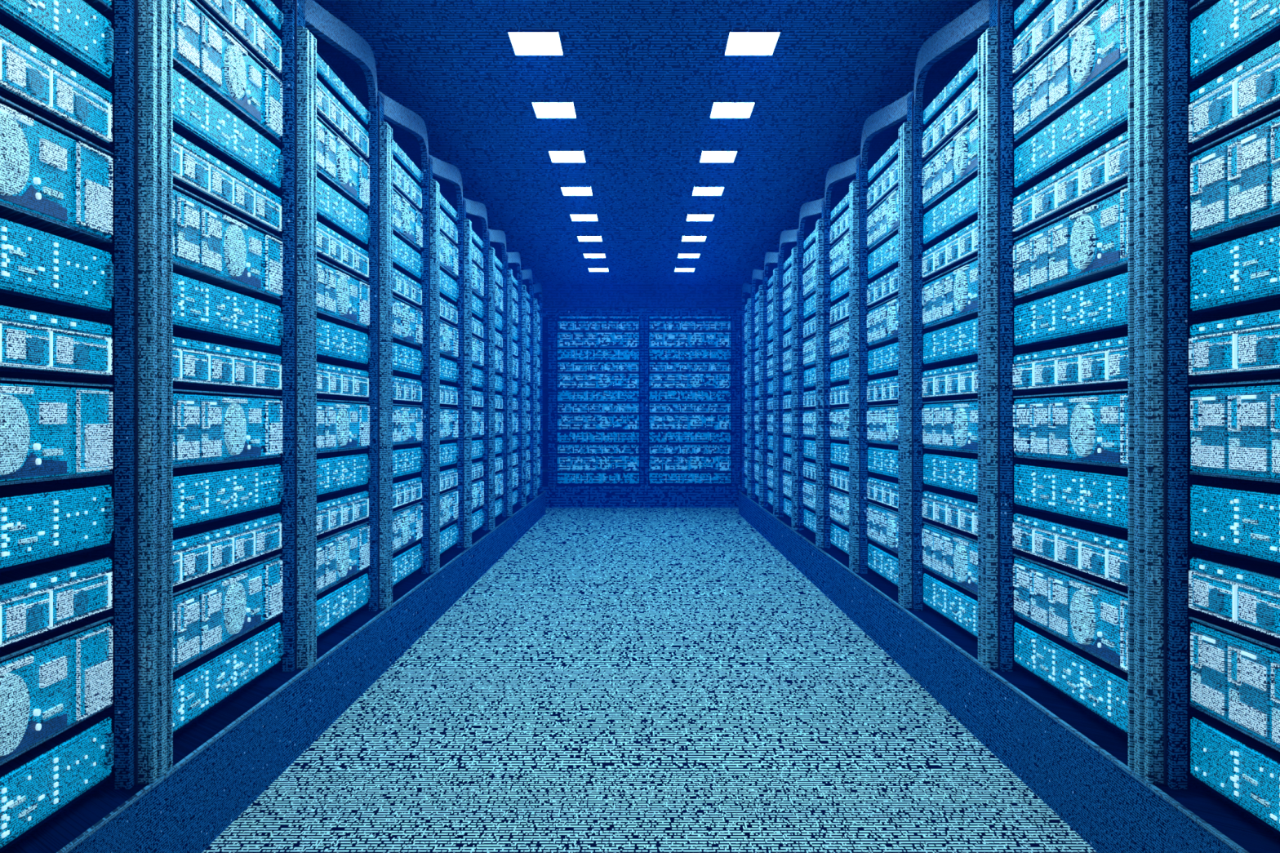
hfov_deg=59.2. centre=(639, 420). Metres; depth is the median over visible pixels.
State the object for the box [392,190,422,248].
server
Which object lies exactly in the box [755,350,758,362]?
server
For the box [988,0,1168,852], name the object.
rack
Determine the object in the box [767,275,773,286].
server
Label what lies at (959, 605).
server
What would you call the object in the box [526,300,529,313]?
server
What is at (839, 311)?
server
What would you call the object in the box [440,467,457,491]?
server
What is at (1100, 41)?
server
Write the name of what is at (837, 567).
rack
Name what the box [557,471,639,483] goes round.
server
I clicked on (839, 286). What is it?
server
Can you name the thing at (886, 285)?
server
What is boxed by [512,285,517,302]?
server
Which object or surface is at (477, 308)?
server
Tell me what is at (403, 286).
server
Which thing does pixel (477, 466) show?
server
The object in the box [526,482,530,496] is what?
server
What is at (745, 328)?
server
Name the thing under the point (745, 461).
server
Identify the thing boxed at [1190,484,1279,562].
server
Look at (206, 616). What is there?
server
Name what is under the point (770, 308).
server
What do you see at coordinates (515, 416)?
server
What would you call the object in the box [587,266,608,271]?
recessed light
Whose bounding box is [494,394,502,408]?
server
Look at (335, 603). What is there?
server
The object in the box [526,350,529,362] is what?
server
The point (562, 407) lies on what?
server
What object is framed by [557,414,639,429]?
server
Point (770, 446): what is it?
server
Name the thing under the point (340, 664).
rack
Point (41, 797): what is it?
light
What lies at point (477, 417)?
server
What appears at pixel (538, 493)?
rack
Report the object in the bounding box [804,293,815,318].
server
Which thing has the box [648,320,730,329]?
server
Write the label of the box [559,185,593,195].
recessed light
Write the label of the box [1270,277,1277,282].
light
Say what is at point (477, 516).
server
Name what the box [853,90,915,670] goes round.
rack
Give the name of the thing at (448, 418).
server
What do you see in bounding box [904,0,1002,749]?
rack
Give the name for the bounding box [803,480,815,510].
server
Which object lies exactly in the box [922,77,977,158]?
server
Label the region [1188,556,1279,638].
server
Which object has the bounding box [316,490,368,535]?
server
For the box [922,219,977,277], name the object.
server
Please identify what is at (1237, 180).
server
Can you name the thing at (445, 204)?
server
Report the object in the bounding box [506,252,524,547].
rack
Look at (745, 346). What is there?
server
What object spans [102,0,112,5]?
server
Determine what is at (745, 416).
server
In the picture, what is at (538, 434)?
server
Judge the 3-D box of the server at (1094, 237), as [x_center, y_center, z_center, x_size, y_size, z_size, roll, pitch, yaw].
[1.397,-0.454,2.922,0.576,0.166,0.940,0,0,0]
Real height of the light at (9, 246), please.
0.006 m
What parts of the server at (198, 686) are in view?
handle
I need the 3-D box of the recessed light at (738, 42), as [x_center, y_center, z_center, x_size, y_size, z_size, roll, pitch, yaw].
[0.462,-1.561,4.660,0.216,0.009,0.300,0,0,0]
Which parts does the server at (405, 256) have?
handle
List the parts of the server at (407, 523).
shadow plate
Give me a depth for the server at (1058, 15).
3.11 m
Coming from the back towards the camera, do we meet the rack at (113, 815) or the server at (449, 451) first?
the server at (449, 451)
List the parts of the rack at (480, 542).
post, rail, rail, rail, rail, rail, rail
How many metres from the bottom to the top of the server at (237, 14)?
0.105 m
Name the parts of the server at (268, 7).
handle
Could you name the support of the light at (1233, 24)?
attached to the server at (1228, 26)
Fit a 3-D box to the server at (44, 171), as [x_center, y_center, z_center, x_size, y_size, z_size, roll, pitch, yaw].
[-1.353,-0.454,1.837,0.576,0.166,0.940,0,0,0]
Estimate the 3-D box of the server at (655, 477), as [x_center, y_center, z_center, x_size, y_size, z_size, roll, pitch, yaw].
[0.577,0.666,13.241,0.940,0.120,0.575,0,0,0]
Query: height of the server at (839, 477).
0.105 m
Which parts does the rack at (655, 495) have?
rail, rail, rail, rail, rail, rail, rail, rail, rail, rail, rail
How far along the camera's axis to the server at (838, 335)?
6.30 m
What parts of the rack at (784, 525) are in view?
rail, rail, rail, rail, post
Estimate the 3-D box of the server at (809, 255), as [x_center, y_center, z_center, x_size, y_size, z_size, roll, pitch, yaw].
[1.401,-1.093,7.263,0.570,0.105,0.940,0,0,0]
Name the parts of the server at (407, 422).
shadow plate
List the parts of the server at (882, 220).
shadow plate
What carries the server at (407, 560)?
on the rack at (410, 604)
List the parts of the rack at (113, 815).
rail, rail, rail, rail, rail, rail, rail, rail, rail, rail, rail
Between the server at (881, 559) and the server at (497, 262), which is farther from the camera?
the server at (497, 262)
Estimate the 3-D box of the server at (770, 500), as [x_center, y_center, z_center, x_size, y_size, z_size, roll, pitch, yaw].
[1.398,0.666,9.432,0.575,0.120,0.940,0,0,0]
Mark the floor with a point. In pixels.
(619, 680)
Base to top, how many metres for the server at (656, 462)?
0.166 m
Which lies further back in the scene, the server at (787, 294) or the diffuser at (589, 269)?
the diffuser at (589, 269)
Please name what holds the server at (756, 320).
in the rack at (755, 502)
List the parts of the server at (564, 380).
shadow plate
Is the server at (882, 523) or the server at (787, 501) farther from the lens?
the server at (787, 501)
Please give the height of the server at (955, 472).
0.120 m
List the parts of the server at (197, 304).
handle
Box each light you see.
[6,244,13,249]
[6,523,13,527]
[6,800,13,807]
[38,0,44,8]
[38,266,44,271]
[38,531,44,535]
[38,794,44,800]
[506,29,564,55]
[529,100,577,118]
[546,149,586,163]
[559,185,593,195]
[568,213,599,221]
[576,235,603,241]
[582,253,606,257]
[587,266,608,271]
[673,266,695,271]
[676,253,701,257]
[680,235,707,241]
[684,213,715,221]
[691,185,725,195]
[698,149,738,163]
[708,100,756,118]
[723,29,782,55]
[1230,21,1236,27]
[1230,274,1236,278]
[1230,525,1236,529]
[1230,776,1236,782]
[1270,8,1277,14]
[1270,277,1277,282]
[1270,546,1277,551]
[1270,813,1277,820]
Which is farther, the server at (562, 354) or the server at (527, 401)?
the server at (562, 354)
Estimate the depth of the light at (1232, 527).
2.12 m
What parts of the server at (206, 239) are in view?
shadow plate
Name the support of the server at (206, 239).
in the rack at (202, 775)
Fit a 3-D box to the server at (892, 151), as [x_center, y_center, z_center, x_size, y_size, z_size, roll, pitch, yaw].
[1.398,-1.201,5.093,0.575,0.057,0.940,0,0,0]
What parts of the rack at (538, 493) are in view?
post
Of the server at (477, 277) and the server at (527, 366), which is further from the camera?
the server at (527, 366)
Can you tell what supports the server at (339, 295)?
in the rack at (340, 664)
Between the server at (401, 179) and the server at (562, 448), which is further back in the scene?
the server at (562, 448)
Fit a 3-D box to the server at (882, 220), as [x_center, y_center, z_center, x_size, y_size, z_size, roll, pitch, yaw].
[1.397,-0.929,5.093,0.576,0.166,0.940,0,0,0]
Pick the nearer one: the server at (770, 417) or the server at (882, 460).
the server at (882, 460)
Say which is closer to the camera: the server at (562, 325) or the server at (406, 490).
the server at (406, 490)
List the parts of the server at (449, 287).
handle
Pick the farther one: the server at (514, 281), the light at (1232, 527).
the server at (514, 281)
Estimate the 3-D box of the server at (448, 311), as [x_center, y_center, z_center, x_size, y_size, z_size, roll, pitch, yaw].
[-1.355,-0.618,6.178,0.570,0.105,0.940,0,0,0]
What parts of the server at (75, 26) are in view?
handle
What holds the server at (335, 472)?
in the rack at (340, 664)
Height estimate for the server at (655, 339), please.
0.166 m
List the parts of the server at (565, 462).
shadow plate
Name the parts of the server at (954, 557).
shadow plate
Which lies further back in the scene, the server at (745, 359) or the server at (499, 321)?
the server at (745, 359)
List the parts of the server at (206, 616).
shadow plate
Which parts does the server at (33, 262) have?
handle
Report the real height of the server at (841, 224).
0.105 m
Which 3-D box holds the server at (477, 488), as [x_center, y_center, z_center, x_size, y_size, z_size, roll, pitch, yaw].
[-1.353,0.495,7.263,0.576,0.166,0.940,0,0,0]
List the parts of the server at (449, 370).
handle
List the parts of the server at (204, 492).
handle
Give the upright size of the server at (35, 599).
0.105 m
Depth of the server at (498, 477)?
8.60 m
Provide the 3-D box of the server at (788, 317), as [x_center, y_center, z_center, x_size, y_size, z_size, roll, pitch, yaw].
[1.398,-0.758,8.348,0.575,0.120,0.940,0,0,0]
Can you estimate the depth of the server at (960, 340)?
4.06 m
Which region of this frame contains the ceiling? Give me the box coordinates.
[313,0,980,284]
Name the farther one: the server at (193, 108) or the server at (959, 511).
the server at (959, 511)
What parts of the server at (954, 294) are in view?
shadow plate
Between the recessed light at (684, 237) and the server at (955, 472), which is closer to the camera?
the server at (955, 472)
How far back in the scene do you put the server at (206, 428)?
2.92 m
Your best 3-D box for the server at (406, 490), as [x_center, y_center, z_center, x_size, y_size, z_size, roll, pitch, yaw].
[-1.355,0.331,5.093,0.570,0.105,0.940,0,0,0]
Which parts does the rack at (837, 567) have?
rail, rail, rail, rail, rail, rail, rail, rail, rail, rail, rail, rail, post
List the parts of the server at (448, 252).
shadow plate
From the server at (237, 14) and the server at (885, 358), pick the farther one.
the server at (885, 358)
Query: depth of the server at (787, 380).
8.55 m
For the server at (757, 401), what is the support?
in the rack at (755, 502)
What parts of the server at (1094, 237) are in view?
shadow plate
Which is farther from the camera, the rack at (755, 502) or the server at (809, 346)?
the rack at (755, 502)
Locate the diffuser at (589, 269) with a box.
[588,268,608,271]
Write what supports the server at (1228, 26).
in the rack at (1188, 815)
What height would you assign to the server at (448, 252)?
0.166 m
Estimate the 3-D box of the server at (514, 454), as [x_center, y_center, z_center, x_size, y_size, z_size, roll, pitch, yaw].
[-1.355,0.331,9.432,0.570,0.105,0.940,0,0,0]
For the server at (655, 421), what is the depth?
12.96 m
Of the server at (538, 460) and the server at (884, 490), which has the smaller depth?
the server at (884, 490)
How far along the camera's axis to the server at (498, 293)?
8.59 m
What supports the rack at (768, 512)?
on the floor
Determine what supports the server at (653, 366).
in the rack at (655, 495)
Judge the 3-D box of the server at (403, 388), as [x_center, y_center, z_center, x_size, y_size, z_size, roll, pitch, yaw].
[-1.355,-0.143,5.093,0.570,0.105,0.940,0,0,0]
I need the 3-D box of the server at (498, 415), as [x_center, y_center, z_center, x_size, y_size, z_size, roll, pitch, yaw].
[-1.353,0.020,8.348,0.576,0.166,0.940,0,0,0]
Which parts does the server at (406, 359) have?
handle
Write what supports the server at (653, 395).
in the rack at (655, 495)
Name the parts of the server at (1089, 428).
shadow plate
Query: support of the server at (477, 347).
in the rack at (480, 542)
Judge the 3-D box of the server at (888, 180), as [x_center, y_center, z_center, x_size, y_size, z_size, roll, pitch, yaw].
[1.401,-1.093,5.093,0.570,0.105,0.940,0,0,0]
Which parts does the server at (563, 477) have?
perforated panel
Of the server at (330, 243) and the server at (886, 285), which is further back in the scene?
the server at (886, 285)
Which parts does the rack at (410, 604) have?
post, rail, rail, rail, rail, rail, rail, rail, rail, rail, rail, rail, rail, rail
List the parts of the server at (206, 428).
shadow plate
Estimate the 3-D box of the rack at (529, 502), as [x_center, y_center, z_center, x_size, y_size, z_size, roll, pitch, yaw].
[-1.480,-0.228,10.472,0.937,2.455,1.083,0,0,0]
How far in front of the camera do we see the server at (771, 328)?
9.68 m
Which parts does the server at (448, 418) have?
shadow plate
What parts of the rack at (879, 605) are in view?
rail, rail, rail, rail, rail, rail, rail, rail, rail, rail, rail, rail, rail, post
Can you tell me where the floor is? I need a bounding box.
[201,507,1097,852]
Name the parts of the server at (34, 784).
handle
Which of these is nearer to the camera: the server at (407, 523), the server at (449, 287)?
the server at (407, 523)
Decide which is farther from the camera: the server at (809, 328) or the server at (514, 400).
the server at (514, 400)
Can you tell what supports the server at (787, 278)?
in the rack at (784, 525)
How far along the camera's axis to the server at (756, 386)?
10.83 m
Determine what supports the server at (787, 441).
in the rack at (784, 525)
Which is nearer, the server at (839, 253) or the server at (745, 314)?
the server at (839, 253)
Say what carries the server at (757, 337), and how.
in the rack at (755, 502)
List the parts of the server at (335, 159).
shadow plate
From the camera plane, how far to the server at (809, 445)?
7.44 m
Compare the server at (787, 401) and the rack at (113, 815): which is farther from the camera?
the server at (787, 401)
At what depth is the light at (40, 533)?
2.02 m
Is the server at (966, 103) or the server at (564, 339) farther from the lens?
the server at (564, 339)
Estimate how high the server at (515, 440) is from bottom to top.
0.120 m
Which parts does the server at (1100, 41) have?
shadow plate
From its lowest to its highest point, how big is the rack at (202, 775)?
2.455 m
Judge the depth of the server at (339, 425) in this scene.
4.05 m
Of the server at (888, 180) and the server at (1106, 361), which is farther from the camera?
the server at (888, 180)
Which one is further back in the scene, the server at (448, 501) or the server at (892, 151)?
the server at (448, 501)
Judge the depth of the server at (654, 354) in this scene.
12.96 m
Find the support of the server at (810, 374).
in the rack at (806, 543)
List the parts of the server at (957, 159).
shadow plate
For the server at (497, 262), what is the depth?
8.58 m
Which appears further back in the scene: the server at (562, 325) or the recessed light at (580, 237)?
the server at (562, 325)
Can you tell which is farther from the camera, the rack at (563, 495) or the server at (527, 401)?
the rack at (563, 495)
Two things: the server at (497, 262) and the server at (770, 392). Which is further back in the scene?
the server at (770, 392)
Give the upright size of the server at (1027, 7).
0.057 m
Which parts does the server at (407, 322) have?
shadow plate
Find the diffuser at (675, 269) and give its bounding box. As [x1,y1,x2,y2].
[674,268,694,271]
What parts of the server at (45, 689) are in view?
shadow plate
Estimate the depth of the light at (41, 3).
2.02 m
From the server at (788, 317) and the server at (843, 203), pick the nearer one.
the server at (843, 203)
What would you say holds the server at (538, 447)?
in the rack at (538, 493)
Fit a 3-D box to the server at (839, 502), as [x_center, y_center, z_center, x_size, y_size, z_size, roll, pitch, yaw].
[1.397,0.495,6.178,0.576,0.166,0.940,0,0,0]
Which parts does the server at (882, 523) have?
shadow plate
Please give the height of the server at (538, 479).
0.120 m
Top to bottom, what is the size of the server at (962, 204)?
0.120 m
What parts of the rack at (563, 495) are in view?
rail, rail, rail, rail, rail, rail, rail, rail, rail, rail, rail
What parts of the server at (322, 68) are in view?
handle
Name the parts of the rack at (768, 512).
post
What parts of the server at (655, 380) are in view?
shadow plate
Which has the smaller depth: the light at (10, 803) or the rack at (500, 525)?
the light at (10, 803)
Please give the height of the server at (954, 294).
0.166 m
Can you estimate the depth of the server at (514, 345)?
9.69 m
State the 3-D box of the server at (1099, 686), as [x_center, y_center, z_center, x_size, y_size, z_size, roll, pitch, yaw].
[1.398,0.666,2.922,0.575,0.120,0.940,0,0,0]
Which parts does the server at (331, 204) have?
handle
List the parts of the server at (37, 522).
handle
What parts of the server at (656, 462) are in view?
shadow plate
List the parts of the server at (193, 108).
handle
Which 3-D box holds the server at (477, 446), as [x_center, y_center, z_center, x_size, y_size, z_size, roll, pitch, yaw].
[-1.353,0.191,7.263,0.575,0.120,0.940,0,0,0]
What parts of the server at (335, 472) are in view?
handle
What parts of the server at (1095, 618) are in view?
shadow plate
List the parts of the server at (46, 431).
shadow plate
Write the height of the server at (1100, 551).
0.105 m
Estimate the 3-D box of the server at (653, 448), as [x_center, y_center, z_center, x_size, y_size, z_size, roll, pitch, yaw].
[0.577,0.331,13.243,0.940,0.105,0.570,0,0,0]
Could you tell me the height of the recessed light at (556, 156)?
0.009 m
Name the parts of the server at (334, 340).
handle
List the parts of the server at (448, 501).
shadow plate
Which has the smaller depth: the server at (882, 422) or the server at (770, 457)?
the server at (882, 422)
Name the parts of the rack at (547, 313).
rail, rail, rail, rail, rail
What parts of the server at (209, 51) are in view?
shadow plate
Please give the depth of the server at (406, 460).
5.22 m
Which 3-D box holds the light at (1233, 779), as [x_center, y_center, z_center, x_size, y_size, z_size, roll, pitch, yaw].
[1.119,0.677,2.126,0.003,0.006,0.017,0,0,0]
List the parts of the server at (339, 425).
shadow plate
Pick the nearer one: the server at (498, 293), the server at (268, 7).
the server at (268, 7)
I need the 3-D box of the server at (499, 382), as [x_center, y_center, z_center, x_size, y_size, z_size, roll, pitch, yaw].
[-1.353,-0.283,8.348,0.575,0.120,0.940,0,0,0]
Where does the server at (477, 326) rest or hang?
in the rack at (480, 542)
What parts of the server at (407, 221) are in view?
shadow plate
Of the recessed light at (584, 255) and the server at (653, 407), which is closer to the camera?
the recessed light at (584, 255)
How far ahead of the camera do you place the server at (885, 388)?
5.19 m
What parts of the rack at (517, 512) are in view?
post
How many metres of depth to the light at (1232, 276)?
2.12 m
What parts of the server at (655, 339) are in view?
shadow plate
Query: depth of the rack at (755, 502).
10.03 m
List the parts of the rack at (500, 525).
post, rail, rail, rail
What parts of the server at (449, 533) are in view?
handle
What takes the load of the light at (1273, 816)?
attached to the server at (1243, 769)
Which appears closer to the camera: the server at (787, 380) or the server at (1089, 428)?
the server at (1089, 428)
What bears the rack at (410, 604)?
on the floor
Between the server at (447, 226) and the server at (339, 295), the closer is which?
the server at (339, 295)
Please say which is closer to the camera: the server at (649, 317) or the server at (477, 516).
the server at (477, 516)
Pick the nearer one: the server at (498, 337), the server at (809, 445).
the server at (809, 445)
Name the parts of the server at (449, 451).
handle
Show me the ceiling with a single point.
(643, 78)
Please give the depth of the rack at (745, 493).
11.11 m
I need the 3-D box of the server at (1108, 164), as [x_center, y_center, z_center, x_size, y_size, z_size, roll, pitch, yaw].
[1.401,-0.618,2.922,0.570,0.105,0.940,0,0,0]
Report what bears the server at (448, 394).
in the rack at (451, 567)
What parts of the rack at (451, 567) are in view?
post, rail, rail, rail, rail, rail, rail, rail, rail, rail, rail, rail, rail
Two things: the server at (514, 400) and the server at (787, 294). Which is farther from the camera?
the server at (514, 400)
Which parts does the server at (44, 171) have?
shadow plate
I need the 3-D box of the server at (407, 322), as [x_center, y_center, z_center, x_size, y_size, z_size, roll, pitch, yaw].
[-1.353,-0.454,5.093,0.576,0.166,0.940,0,0,0]
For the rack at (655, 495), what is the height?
2.290 m
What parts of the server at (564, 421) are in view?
shadow plate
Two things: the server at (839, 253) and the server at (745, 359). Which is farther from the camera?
the server at (745, 359)
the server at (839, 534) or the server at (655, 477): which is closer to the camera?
the server at (839, 534)
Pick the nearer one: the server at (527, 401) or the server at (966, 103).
the server at (966, 103)
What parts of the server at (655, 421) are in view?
shadow plate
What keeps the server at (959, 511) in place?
in the rack at (953, 664)
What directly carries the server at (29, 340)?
in the rack at (113, 815)
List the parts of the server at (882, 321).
shadow plate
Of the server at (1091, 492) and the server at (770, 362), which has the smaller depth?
the server at (1091, 492)
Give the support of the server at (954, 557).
in the rack at (953, 664)
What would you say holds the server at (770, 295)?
in the rack at (768, 512)
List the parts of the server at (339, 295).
shadow plate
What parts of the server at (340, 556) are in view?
shadow plate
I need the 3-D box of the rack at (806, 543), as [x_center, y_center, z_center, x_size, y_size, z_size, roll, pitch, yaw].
[1.525,-0.228,7.217,0.937,2.455,1.083,0,0,0]
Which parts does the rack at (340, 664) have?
post, rail, rail, rail, rail, rail, rail, rail, rail, rail, rail, rail, rail, rail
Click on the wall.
(553, 295)
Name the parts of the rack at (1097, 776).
rail, rail, rail, rail, rail, rail, rail, rail, rail, rail, rail, rail, rail, post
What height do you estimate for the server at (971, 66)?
0.057 m
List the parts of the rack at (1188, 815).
rail, rail, rail, rail, rail, rail, rail, rail, rail, rail, rail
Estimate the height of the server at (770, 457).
0.105 m
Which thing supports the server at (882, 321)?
in the rack at (879, 605)
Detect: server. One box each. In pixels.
[0,0,113,78]
[0,24,112,142]
[0,102,112,238]
[0,217,113,311]
[0,305,112,376]
[0,383,112,481]
[0,484,113,568]
[0,556,112,647]
[0,622,112,761]
[0,716,113,848]
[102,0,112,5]
[173,0,282,138]
[173,68,283,187]
[173,131,281,231]
[173,189,282,297]
[173,272,283,346]
[173,336,281,390]
[173,393,282,465]
[173,464,283,528]
[173,513,281,586]
[173,557,282,669]
[173,622,283,732]
[202,0,281,73]
[252,0,283,29]
[316,53,370,124]
[316,78,368,157]
[316,119,369,206]
[316,177,370,244]
[316,220,368,277]
[316,260,369,326]
[316,318,370,364]
[316,362,368,397]
[316,401,369,451]
[316,453,370,495]
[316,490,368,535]
[316,524,369,592]
[316,573,370,636]
[392,139,422,182]
[392,159,422,208]
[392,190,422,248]
[392,234,422,278]
[392,267,422,305]
[392,297,422,345]
[392,342,422,375]
[392,376,422,401]
[392,406,422,444]
[392,447,422,477]
[392,476,422,508]
[392,503,422,551]
[392,543,422,585]
[440,192,458,221]
[440,208,457,244]
[440,234,457,276]
[440,270,458,302]
[440,297,457,324]
[440,321,457,357]
[440,357,458,382]
[440,384,457,404]
[440,408,457,439]
[440,442,458,466]
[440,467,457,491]
[440,490,457,526]
[440,523,458,554]
[471,229,484,248]
[471,242,483,268]
[471,263,484,296]
[471,293,484,318]
[471,316,483,337]
[471,337,484,366]
[471,367,484,387]
[471,390,483,407]
[471,410,484,436]
[471,440,484,459]
[471,461,483,479]
[471,480,484,510]
[471,508,484,533]
[494,255,503,270]
[494,266,502,287]
[494,284,502,311]
[494,311,503,330]
[494,330,502,347]
[494,348,502,373]
[494,374,503,391]
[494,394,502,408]
[494,412,502,434]
[494,437,503,453]
[494,456,502,471]
[494,473,502,497]
[494,497,503,517]
[512,275,518,286]
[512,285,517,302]
[512,301,518,324]
[512,324,518,340]
[512,342,517,355]
[512,357,518,377]
[512,380,518,395]
[512,397,517,409]
[512,413,518,432]
[512,435,518,449]
[512,452,517,465]
[512,466,518,488]
[512,489,518,505]
[526,292,530,299]
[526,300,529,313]
[526,315,529,333]
[526,335,530,348]
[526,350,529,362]
[526,364,529,382]
[526,384,530,397]
[526,400,529,411]
[526,413,529,431]
[526,434,530,446]
[526,448,529,460]
[526,462,529,480]
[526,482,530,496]
[537,311,539,323]
[537,324,540,341]
[537,342,540,355]
[537,356,539,367]
[537,369,540,385]
[537,387,540,399]
[537,401,539,412]
[537,414,540,430]
[537,432,540,444]
[537,446,539,457]
[537,458,540,475]
[537,476,540,488]
[557,316,639,318]
[557,320,639,329]
[557,332,639,346]
[557,349,639,359]
[557,362,639,371]
[557,373,639,388]
[557,391,639,400]
[557,403,639,412]
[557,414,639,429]
[557,431,639,442]
[557,444,639,453]
[557,454,639,471]
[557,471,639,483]
[648,316,730,318]
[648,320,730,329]
[648,332,730,346]
[648,349,730,359]
[648,362,730,371]
[648,373,730,388]
[648,391,730,400]
[648,403,730,412]
[648,414,730,429]
[648,431,730,442]
[648,444,730,453]
[648,454,730,471]
[648,471,730,483]
[744,311,746,323]
[744,324,746,341]
[744,343,746,355]
[744,357,746,367]
[744,369,746,386]
[744,387,746,399]
[744,401,746,412]
[744,414,746,430]
[744,432,746,444]
[744,446,746,457]
[744,458,746,475]
[744,476,746,488]
[754,315,758,333]
[754,364,758,382]
[754,413,758,431]
[754,462,758,480]
[755,300,758,313]
[755,334,758,348]
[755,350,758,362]
[755,384,758,397]
[755,400,758,411]
[755,434,758,446]
[755,448,758,460]
[755,482,758,496]
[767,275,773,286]
[767,285,773,302]
[767,301,773,324]
[767,342,773,355]
[767,357,773,377]
[767,380,773,395]
[767,397,773,409]
[767,413,773,432]
[767,435,773,449]
[767,452,773,465]
[767,466,773,488]
[767,489,773,505]
[768,324,773,341]
[782,266,791,287]
[782,284,791,311]
[782,330,791,347]
[782,348,791,373]
[782,394,791,408]
[782,412,791,434]
[782,456,791,471]
[782,473,791,497]
[783,255,791,270]
[783,311,791,330]
[783,374,791,391]
[783,437,791,453]
[783,497,791,517]
[803,242,815,268]
[803,262,815,296]
[803,316,815,337]
[803,337,815,366]
[803,390,815,407]
[803,410,815,436]
[803,461,815,479]
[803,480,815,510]
[804,229,815,248]
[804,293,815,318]
[804,367,815,387]
[804,440,815,459]
[804,508,815,533]
[829,232,848,276]
[829,320,848,357]
[829,408,848,439]
[829,490,848,527]
[830,192,848,221]
[830,208,848,243]
[830,269,848,301]
[830,296,848,324]
[830,356,848,382]
[830,384,848,404]
[830,442,848,466]
[830,467,848,491]
[830,523,848,554]
[866,158,897,208]
[866,189,897,248]
[866,267,897,305]
[866,297,897,345]
[866,375,897,401]
[866,405,897,444]
[866,476,897,508]
[866,503,897,552]
[867,139,897,182]
[867,234,897,279]
[867,342,897,375]
[867,447,897,477]
[867,543,897,586]
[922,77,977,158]
[922,118,977,207]
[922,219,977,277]
[922,259,977,327]
[922,361,977,397]
[922,401,977,451]
[922,490,977,535]
[922,524,977,593]
[923,52,977,124]
[923,176,977,244]
[923,317,977,364]
[923,453,977,495]
[923,573,977,637]
[1013,0,1044,29]
[1013,0,1095,73]
[1013,0,1128,138]
[1013,66,1128,187]
[1013,130,1128,231]
[1013,186,1128,297]
[1013,272,1128,346]
[1013,336,1128,390]
[1013,393,1128,465]
[1013,464,1128,528]
[1013,513,1128,586]
[1013,557,1128,671]
[1013,622,1128,733]
[1188,40,1279,142]
[1188,309,1279,376]
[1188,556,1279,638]
[1190,0,1279,78]
[1190,115,1279,238]
[1190,226,1279,311]
[1190,384,1279,479]
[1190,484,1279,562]
[1190,622,1279,747]
[1190,716,1279,831]
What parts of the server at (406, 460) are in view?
handle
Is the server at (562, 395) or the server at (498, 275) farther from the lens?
the server at (562, 395)
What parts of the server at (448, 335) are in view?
shadow plate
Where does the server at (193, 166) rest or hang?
in the rack at (202, 775)
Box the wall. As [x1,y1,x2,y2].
[541,284,742,310]
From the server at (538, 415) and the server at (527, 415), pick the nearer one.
the server at (527, 415)
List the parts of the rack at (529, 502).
post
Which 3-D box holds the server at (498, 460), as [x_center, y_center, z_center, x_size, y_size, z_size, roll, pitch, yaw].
[-1.355,0.331,8.348,0.570,0.105,0.940,0,0,0]
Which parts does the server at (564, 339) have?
shadow plate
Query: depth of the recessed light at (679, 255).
10.62 m
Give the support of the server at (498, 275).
in the rack at (500, 525)
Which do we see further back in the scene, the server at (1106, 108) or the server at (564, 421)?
the server at (564, 421)
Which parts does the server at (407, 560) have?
handle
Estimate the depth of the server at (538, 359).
11.89 m
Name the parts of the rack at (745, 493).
post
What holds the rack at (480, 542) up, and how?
on the floor
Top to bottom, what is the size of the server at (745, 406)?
0.105 m
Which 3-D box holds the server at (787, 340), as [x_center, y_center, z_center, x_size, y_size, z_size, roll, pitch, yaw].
[1.401,-0.618,8.348,0.570,0.105,0.940,0,0,0]
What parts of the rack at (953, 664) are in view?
rail, rail, rail, rail, rail, rail, rail, rail, rail, rail, rail, rail, rail, post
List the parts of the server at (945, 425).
shadow plate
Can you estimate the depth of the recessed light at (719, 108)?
5.64 m
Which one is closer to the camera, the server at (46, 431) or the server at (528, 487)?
the server at (46, 431)
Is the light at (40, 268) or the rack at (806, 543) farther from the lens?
the rack at (806, 543)
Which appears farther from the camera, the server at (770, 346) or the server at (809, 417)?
the server at (770, 346)
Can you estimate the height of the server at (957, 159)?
0.166 m
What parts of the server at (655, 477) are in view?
perforated panel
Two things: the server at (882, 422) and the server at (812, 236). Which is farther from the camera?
the server at (812, 236)
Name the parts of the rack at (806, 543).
rail, rail, rail, rail, rail, rail, rail, post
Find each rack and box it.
[0,0,151,852]
[133,0,306,852]
[292,0,386,749]
[376,90,435,670]
[427,154,469,621]
[462,197,493,589]
[487,228,511,564]
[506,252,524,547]
[520,269,536,533]
[532,283,546,522]
[542,307,552,507]
[551,307,644,507]
[644,307,736,507]
[735,307,742,507]
[738,283,751,522]
[747,269,764,533]
[760,252,779,547]
[774,228,799,564]
[793,197,825,589]
[818,154,861,621]
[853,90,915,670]
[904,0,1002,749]
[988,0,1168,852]
[1150,0,1279,852]
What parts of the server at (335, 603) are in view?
handle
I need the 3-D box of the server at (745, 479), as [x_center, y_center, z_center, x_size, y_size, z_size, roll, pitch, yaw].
[1.398,0.666,11.602,0.575,0.120,0.940,0,0,0]
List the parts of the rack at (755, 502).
post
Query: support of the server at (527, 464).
in the rack at (529, 502)
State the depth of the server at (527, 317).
10.83 m
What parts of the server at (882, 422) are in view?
shadow plate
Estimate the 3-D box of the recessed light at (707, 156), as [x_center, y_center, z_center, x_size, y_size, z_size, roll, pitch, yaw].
[0.462,-1.561,6.660,0.216,0.009,0.300,0,0,0]
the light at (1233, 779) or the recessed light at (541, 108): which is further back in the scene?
the recessed light at (541, 108)
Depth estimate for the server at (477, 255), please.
7.44 m
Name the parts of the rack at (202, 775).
post, rail, rail, rail, rail, rail, rail, rail, rail, rail, rail, rail, rail, rail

